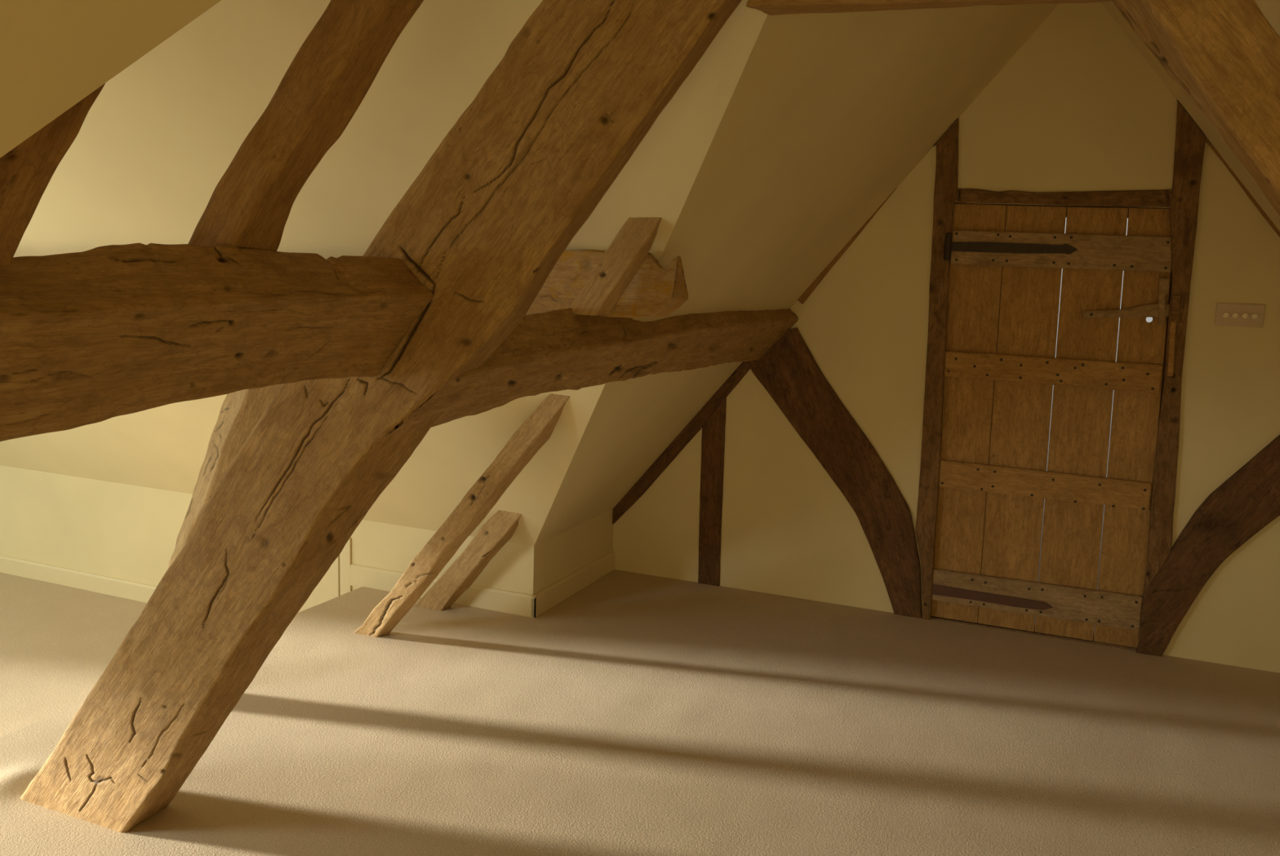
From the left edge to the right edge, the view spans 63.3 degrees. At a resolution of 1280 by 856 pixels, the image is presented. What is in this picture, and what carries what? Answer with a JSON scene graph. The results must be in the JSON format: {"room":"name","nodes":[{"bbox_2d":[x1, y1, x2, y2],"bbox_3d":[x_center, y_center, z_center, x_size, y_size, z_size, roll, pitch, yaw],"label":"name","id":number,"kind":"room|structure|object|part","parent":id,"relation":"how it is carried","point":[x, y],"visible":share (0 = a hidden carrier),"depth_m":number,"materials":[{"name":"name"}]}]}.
{"room":"attic room","nodes":[
{"label":"attic room","id":0,"kind":"room"},
{"bbox_2d":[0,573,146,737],"bbox_3d":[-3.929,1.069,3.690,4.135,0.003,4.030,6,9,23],"label":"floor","id":1,"kind":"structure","parent":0,"point":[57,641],"depth_m":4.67,"materials":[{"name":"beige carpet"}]},
{"bbox_2d":[165,384,281,572],"bbox_3d":[-1.369,0.391,3.297,1.024,1.630,0.156,6,9,23],"label":"strut","id":2,"kind":"object","parent":1,"relation":"on","point":[240,411],"visible":0.06,"depth_m":3.13,"materials":[{"name":"brown wood"}]},
{"bbox_2d":[0,465,533,595],"bbox_3d":[-2.727,0.558,5.346,4.980,0.595,0.060,6,9,23],"label":"wall","id":3,"kind":"structure","parent":0,"point":[118,531],"depth_m":5.28,"materials":[{"name":"beige paint"}]},
{"bbox_2d":[0,555,156,603],"bbox_3d":[-3.568,0.733,5.692,3.200,0.095,0.014,6,9,23],"label":"baseboard","id":4,"kind":"structure","parent":3,"relation":"attached to","point":[139,592],"depth_m":5.42,"materials":[{"name":"beige paint"}]},
{"bbox_2d":[297,537,351,613],"bbox_3d":[-1.698,0.707,4.882,0.834,0.501,0.010,6,9,23],"label":"door","id":5,"kind":"structure","parent":3,"relation":"in","point":[338,575],"depth_m":4.74,"materials":[{"name":"beige paint"}]},
{"bbox_3d":[-1.729,0.704,4.895,0.768,0.501,0.010,6,9,23],"label":"hatch panel","id":6,"kind":"part","parent":5,"relation":"part of","materials":[{"name":"beige paint"}]},
{"bbox_3d":[-1.342,0.742,4.733,0.058,0.501,0.010,6,9,23],"label":"hatch frame","id":7,"kind":"part","parent":5,"relation":"part of","materials":[{"name":"beige paint"}]},
{"bbox_2d":[350,564,536,617],"bbox_3d":[-0.875,0.707,4.527,0.949,0.098,0.014,6,9,23],"label":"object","id":8,"kind":"structure","parent":3,"relation":"attached to","point":[476,596],"depth_m":4.45,"materials":[{"name":"beige paint"}]},
{"bbox_2d":[0,0,767,546],"bbox_3d":[-2.247,-0.654,3.810,6.826,2.293,2.149,6,9,23],"label":"ceiling","id":9,"kind":"structure","parent":0,"point":[146,161],"depth_m":2.96,"materials":[{"name":"beige paint"}]},
{"bbox_2d":[525,250,688,318],"bbox_3d":[-2.390,-0.544,3.798,5.430,0.323,0.123,6,9,23],"label":"wooden beam","id":10,"kind":"structure","parent":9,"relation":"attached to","point":[654,291],"depth_m":2.76,"materials":[{"name":"brown wood"}]},
{"bbox_2d":[0,0,1059,546],"bbox_3d":[-0.593,-0.258,1.373,1.941,2.350,6.900,6,9,23],"label":"ceiling","id":11,"kind":"structure","parent":0,"point":[826,115],"depth_m":3.10,"materials":[{"name":"beige paint"}]},
{"bbox_2d":[797,187,896,304],"bbox_3d":[0.900,-0.803,4.440,0.440,0.559,0.027,6,9,23],"label":"rafter","id":12,"kind":"object","parent":11,"relation":"attached to","point":[809,291],"visible":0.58,"depth_m":4.48,"materials":[{"name":"brown wood"}]},
{"bbox_2d":[533,509,613,595],"bbox_3d":[-0.316,0.589,4.717,0.060,0.305,0.800,6,9,23],"label":"wall","id":13,"kind":"structure","parent":0,"point":[555,558],"depth_m":4.65,"materials":[{"name":"beige paint"}]},
{"bbox_2d":[531,551,615,617],"bbox_3d":[-0.289,0.699,4.712,0.014,0.098,0.814,6,9,23],"label":"baseboard","id":14,"kind":"structure","parent":13,"relation":"attached to","point":[549,597],"depth_m":4.66,"materials":[{"name":"beige paint"}]},
{"bbox_2d":[0,569,1279,855],"bbox_3d":[-0.162,1.391,1.412,4.655,0.318,6.900,6,9,23],"label":"floor","id":15,"kind":"structure","parent":0,"point":[637,714],"depth_m":3.22,"materials":[{"name":"beige carpet"}]},
{"bbox_2d":[20,0,742,833],"bbox_3d":[-0.494,-0.378,2.168,2.391,2.990,0.162,6,9,23],"label":"rafter","id":16,"kind":"object","parent":15,"relation":"on","point":[489,216],"visible":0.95,"depth_m":2.15,"materials":[{"name":"brown wood"}]},
{"bbox_2d":[0,242,433,441],"bbox_3d":[-0.889,-0.098,1.244,0.227,0.279,1.901,6,9,23],"label":"purlin","id":17,"kind":"object","parent":16,"relation":"attached to","point":[100,334],"visible":1,"depth_m":1.55,"materials":[{"name":"brown wood"}]},
{"bbox_2d":[0,83,105,266],"bbox_3d":[-0.725,-0.349,1.121,0.356,0.346,0.179,6,9,23],"label":"rafter","id":18,"kind":"object","parent":17,"relation":"on","point":[26,171],"visible":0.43,"depth_m":1.17,"materials":[{"name":"brown wood"}]},
{"bbox_2d":[187,0,423,251],"bbox_3d":[-0.359,-0.708,1.528,0.811,0.906,0.116,6,9,24],"label":"rafter","id":19,"kind":"object","parent":17,"relation":"on","point":[331,74],"visible":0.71,"depth_m":1.60,"materials":[{"name":"brown wood"}]},
{"bbox_2d":[353,393,569,637],"bbox_3d":[-0.659,0.346,3.773,1.058,1.068,0.087,8,10,33],"label":"rafter","id":20,"kind":"object","parent":15,"relation":"on","point":[538,428],"visible":0.98,"depth_m":3.72,"materials":[{"name":"brown wood"}]},
{"bbox_2d":[413,510,521,611],"bbox_3d":[-0.708,0.546,4.315,0.564,0.508,0.076,6,10,28],"label":"rafter","id":21,"kind":"object","parent":15,"relation":"on","point":[491,537],"visible":1,"depth_m":4.29,"materials":[{"name":"brown wood"}]},
{"bbox_2d":[697,397,726,586],"bbox_3d":[0.336,0.259,4.830,0.120,0.968,0.025,6,9,23],"label":"stud","id":22,"kind":"object","parent":15,"relation":"on","point":[713,442],"visible":0.94,"depth_m":4.83,"materials":[{"name":"brown wood"}]},
{"bbox_2d":[915,118,959,620],"bbox_3d":[1.236,-0.217,4.372,0.135,2.106,0.037,6,9,23],"label":"post","id":23,"kind":"object","parent":15,"relation":"on","point":[947,147],"visible":1,"depth_m":4.34,"materials":[{"name":"brown wood"}]},
{"bbox_2d":[1112,0,1279,216],"bbox_3d":[1.396,0.165,1.427,1.708,2.245,0.161,6,9,23],"label":"rafter","id":24,"kind":"object","parent":15,"relation":"on","point":[1224,55],"visible":1,"depth_m":1.49,"materials":[{"name":"brown wood"}]},
{"bbox_2d":[746,0,1115,15],"bbox_3d":[0.515,-0.793,1.687,0.667,0.238,0.140,6,9,23],"label":"beam","id":25,"kind":"structure","parent":24,"relation":"attached to","point":[771,7],"depth_m":1.73,"materials":[{"name":"brown wood"}]},
{"bbox_2d":[613,1,1279,673],"bbox_3d":[1.668,-0.439,4.226,3.780,2.617,0.120,6,9,23],"label":"wall","id":26,"kind":"structure","parent":0,"point":[1077,107],"depth_m":4.15,"materials":[{"name":"beige paint"}]},
{"bbox_2d":[384,307,798,436],"bbox_3d":[0.052,-0.272,3.374,0.235,0.294,2.734,6,9,23],"label":"purlin","id":27,"kind":"object","parent":26,"relation":"attached to","point":[559,349],"visible":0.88,"depth_m":2.80,"materials":[{"name":"brown wood"}]},
{"bbox_2d":[568,217,662,315],"bbox_3d":[-0.071,-0.422,2.674,0.243,0.261,0.102,-1,9,-19],"label":"rafter","id":28,"kind":"object","parent":27,"relation":"on","point":[630,246],"visible":1,"depth_m":2.65,"materials":[{"name":"brown wood"}]},
{"bbox_2d":[612,361,750,524],"bbox_3d":[0.216,0.057,4.853,0.770,0.949,0.030,6,9,23],"label":"brace","id":29,"kind":"object","parent":26,"relation":"attached to","point":[695,424],"visible":0.45,"depth_m":4.86,"materials":[{"name":"brown wood"}]},
{"bbox_2d":[747,328,922,618],"bbox_3d":[0.844,0.180,4.598,0.885,1.227,0.031,6,9,23],"label":"brace","id":30,"kind":"object","parent":26,"relation":"attached to","point":[788,371],"visible":0.97,"depth_m":4.55,"materials":[{"name":"brown wood"}]},
{"bbox_2d":[931,203,1179,650],"bbox_3d":[1.646,-0.025,4.246,0.930,1.809,0.108,6,9,23],"label":"door","id":31,"kind":"structure","parent":26,"relation":"in","point":[1002,369],"depth_m":4.22,"materials":[{"name":"brown wood"}]},
{"bbox_3d":[1.647,0.863,4.374,0.837,0.015,0.030,6,9,23],"label":"sill","id":32,"kind":"part","parent":31,"relation":"part of","materials":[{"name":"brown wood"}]},
{"bbox_2d":[954,188,1172,207],"bbox_3d":[1.659,-0.910,4.099,0.814,0.070,0.026,6,9,23],"label":"lintel","id":33,"kind":"object","parent":26,"relation":"attached to","point":[1161,197],"visible":1,"depth_m":4.07,"materials":[{"name":"brown wood"}]},
{"bbox_2d":[1137,100,1205,640],"bbox_3d":[2.051,-0.186,4.025,0.157,2.101,0.036,6,9,23],"label":"post","id":34,"kind":"object","parent":26,"relation":"attached to","point":[1189,146],"visible":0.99,"depth_m":3.98,"materials":[{"name":"brown wood"}]},
{"bbox_2d":[1136,435,1279,657],"bbox_3d":[2.394,0.334,3.944,0.809,1.222,0.043,6,9,23],"label":"brace","id":35,"kind":"object","parent":26,"relation":"attached to","point":[1247,501],"visible":1,"depth_m":4.02,"materials":[{"name":"brown wood"}]},
{"bbox_2d":[1214,302,1265,327],"bbox_3d":[2.253,-0.424,3.898,0.158,0.084,0.020,6,9,23],"label":"light switch","id":36,"kind":"object","parent":26,"relation":"attached to","point":[1226,314],"visible":1,"depth_m":3.90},
{"bbox_3d":[2.208,-0.426,3.913,0.020,0.020,0.012,6,9,23],"label":"knob","id":37,"kind":"part","parent":36,"relation":"part of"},
{"bbox_3d":[2.237,-0.423,3.901,0.020,0.020,0.012,6,9,23],"label":"knob","id":38,"kind":"part","parent":36,"relation":"part of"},
{"bbox_3d":[2.266,-0.420,3.889,0.020,0.020,0.012,6,9,23],"label":"knob","id":39,"kind":"part","parent":36,"relation":"part of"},
{"bbox_3d":[2.295,-0.417,3.877,0.020,0.020,0.012,6,9,23],"label":"knob","id":40,"kind":"part","parent":36,"relation":"part of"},
{"bbox_2d":[1101,0,1279,231],"bbox_3d":[1.186,-0.063,0.632,1.932,2.393,6.900,6,9,23],"label":"ceiling","id":41,"kind":"structure","parent":0,"point":[1270,9],"depth_m":3.76,"materials":[{"name":"beige paint"}]},
{"bbox_2d":[1205,137,1279,237],"bbox_3d":[2.336,-0.750,3.828,0.517,0.631,0.026,6,9,23],"label":"rafter","id":42,"kind":"object","parent":41,"relation":"attached to","point":[1263,213],"visible":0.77,"depth_m":3.84,"materials":[{"name":"brown wood"}]}
]}

